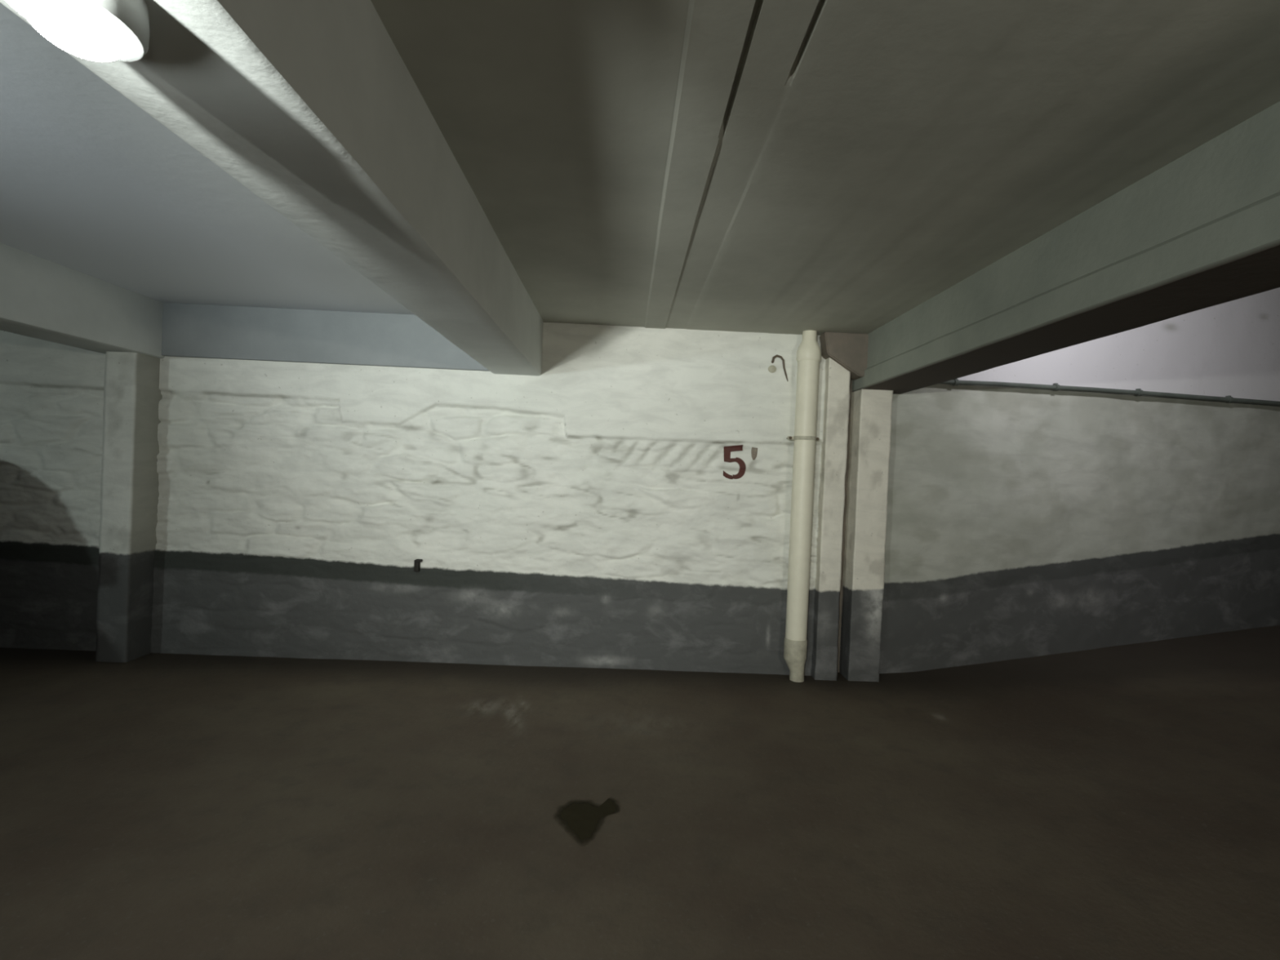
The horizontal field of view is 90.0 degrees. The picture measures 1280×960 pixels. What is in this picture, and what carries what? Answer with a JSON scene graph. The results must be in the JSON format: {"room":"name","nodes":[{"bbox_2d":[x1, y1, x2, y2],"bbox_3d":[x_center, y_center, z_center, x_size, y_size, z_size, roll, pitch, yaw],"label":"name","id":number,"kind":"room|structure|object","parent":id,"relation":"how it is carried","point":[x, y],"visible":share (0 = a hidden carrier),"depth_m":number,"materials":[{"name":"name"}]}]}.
{"room":"parking garage","nodes":[
{"label":"parking garage","id":0,"kind":"room"},
{"bbox_2d":[0,322,825,675],"bbox_3d":[-1.989,0.055,4.659,6.670,2.515,0.063,2,1,-1],"label":"wall","id":1,"kind":"structure","parent":0,"point":[583,512],"depth_m":4.67,"materials":[{"name":"paint"}]},
{"bbox_2d":[161,302,489,371],"bbox_3d":[-2.230,-1.031,4.623,2.383,0.384,0.080,2,1,-1],"label":"beam","id":2,"kind":"structure","parent":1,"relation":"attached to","point":[188,330],"depth_m":4.58,"materials":[{"name":"grey paint"}]},
{"bbox_2d":[413,559,422,571],"bbox_3d":[-1.609,0.619,4.649,0.053,0.088,0.080,2,1,-1],"label":"stub","id":3,"kind":"object","parent":1,"relation":"attached to","point":[417,562],"visible":1,"depth_m":4.62,"materials":[{"name":"grey metal"}]},
{"bbox_2d":[723,444,746,479],"bbox_3d":[0.697,-0.133,4.717,0.169,0.257,0.023,2,1,4],"label":"painted number","id":4,"kind":"object","parent":1,"relation":"attached to","point":[727,450],"visible":1,"depth_m":4.71,"materials":[{"name":"brown paint"}]},
{"bbox_2d":[751,447,757,460],"bbox_3d":[0.843,-0.194,4.714,0.046,0.094,0.014,2,1,-1],"label":"paint mark","id":5,"kind":"object","parent":1,"relation":"attached to","point":[754,451],"visible":1,"depth_m":4.71,"materials":[{"name":"paint"}]},
{"bbox_2d":[768,354,788,381],"bbox_3d":[1.013,-0.821,4.696,0.154,0.189,0.066,3,1,14],"label":"wall hook","id":6,"kind":"object","parent":1,"relation":"attached to","point":[771,369],"visible":1,"depth_m":4.69,"materials":[{"name":"metal"}]},
{"bbox_2d":[783,329,821,682],"bbox_3d":[1.160,0.190,4.615,0.226,2.522,0.170,2,1,-1],"label":"downpipe","id":7,"kind":"object","parent":1,"relation":"attached to","point":[808,353],"visible":1,"depth_m":4.55,"materials":[{"name":"beige paint"}]},
{"bbox_2d":[0,625,1279,959],"bbox_3d":[-1.062,1.169,0.438,16.000,0.464,12.900,2,1,-1],"label":"floor","id":8,"kind":"structure","parent":0,"point":[1122,802],"depth_m":2.73,"materials":[{"name":"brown concrete"}]},
{"bbox_2d":[95,351,162,662],"bbox_3d":[-3.587,0.186,4.503,0.211,2.123,0.264,2,1,-1],"label":"pillar","id":9,"kind":"structure","parent":8,"relation":"on","point":[130,494],"depth_m":4.38,"materials":[{"name":"paint"}]},
{"bbox_2d":[556,798,618,843],"bbox_3d":[-0.240,1.408,2.695,0.274,0.001,0.427,3,1,25],"label":"oil stain","id":10,"kind":"object","parent":8,"relation":"on","point":[582,819],"visible":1,"depth_m":2.68,"materials":[{"name":"black liquid"}]},
{"bbox_2d":[811,357,850,680],"bbox_3d":[1.401,0.198,4.747,0.166,2.514,0.225,2,1,-1],"label":"pillar","id":11,"kind":"structure","parent":8,"relation":"on","point":[831,503],"depth_m":4.64,"materials":[{"name":"white paint"}]},
{"bbox_2d":[837,377,852,672],"bbox_3d":[1.519,0.201,4.872,0.148,2.515,0.060,2,1,-1],"label":"recess","id":12,"kind":"structure","parent":11,"relation":"attached to","point":[851,380],"depth_m":4.85,"materials":[{"name":"brown concrete"}]},
{"bbox_2d":[839,389,893,681],"bbox_3d":[1.669,0.404,4.847,0.238,2.123,0.404,2,1,-1],"label":"pillar","id":13,"kind":"structure","parent":8,"relation":"on","point":[869,447],"depth_m":4.65,"materials":[{"name":"white paint"}]},
{"bbox_2d":[0,0,1279,335],"bbox_3d":[-3.432,-1.223,0.399,11.063,0.032,13.000,2,1,-1],"label":"ceiling","id":14,"kind":"structure","parent":0,"point":[775,166],"depth_m":2.07,"materials":[{"name":"concrete"}]},
{"bbox_2d":[0,242,164,358],"bbox_3d":[-3.445,-1.032,-0.739,0.363,0.445,10.720,2,1,-1],"label":"ceiling beam","id":15,"kind":"structure","parent":14,"relation":"attached to","point":[42,299],"depth_m":3.84,"materials":[{"name":"concrete"}]},
{"bbox_2d":[0,0,543,375],"bbox_3d":[-0.756,-0.919,-0.671,0.363,0.445,10.720,2,1,-1],"label":"ceiling beam","id":16,"kind":"structure","parent":14,"relation":"attached to","point":[313,107],"depth_m":1.51,"materials":[{"name":"concrete"}]},
{"bbox_2d":[4,0,150,62],"bbox_3d":[-0.807,-0.668,0.914,0.152,0.104,0.198,2,1,-1],"label":"ceiling lamp","id":17,"kind":"object","parent":16,"relation":"attached to","point":[94,30],"visible":1,"depth_m":0.90,"materials":[{"name":"grey plastic"}]},
{"bbox_2d":[851,101,1279,394],"bbox_3d":[1.932,-0.807,-0.512,0.384,0.445,10.900,2,1,-1],"label":"ceiling beam","id":18,"kind":"structure","parent":14,"relation":"attached to","point":[1201,230],"depth_m":2.30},
{"bbox_2d":[819,332,868,379],"bbox_3d":[1.548,-0.899,4.667,0.466,0.306,0.165,2,1,-1],"label":"haunch","id":19,"kind":"structure","parent":18,"relation":"attached to","point":[849,350],"depth_m":4.58,"materials":[{"name":"brown concrete"}]},
{"bbox_2d":[879,287,1279,673],"bbox_3d":[4.332,-0.268,5.330,5.180,3.720,0.026,2,1,-12],"label":"wall","id":20,"kind":"structure","parent":0,"point":[1022,522],"depth_m":5.20,"materials":[{"name":"white paint"}]},
{"bbox_2d":[938,378,1279,406],"bbox_3d":[4.449,-0.685,5.295,5.349,0.098,0.053,2,1,-12],"label":"conduit","id":21,"kind":"object","parent":20,"relation":"attached to","point":[1055,387],"visible":0.88,"depth_m":5.15,"materials":[{"name":"grey metal"}]}
]}

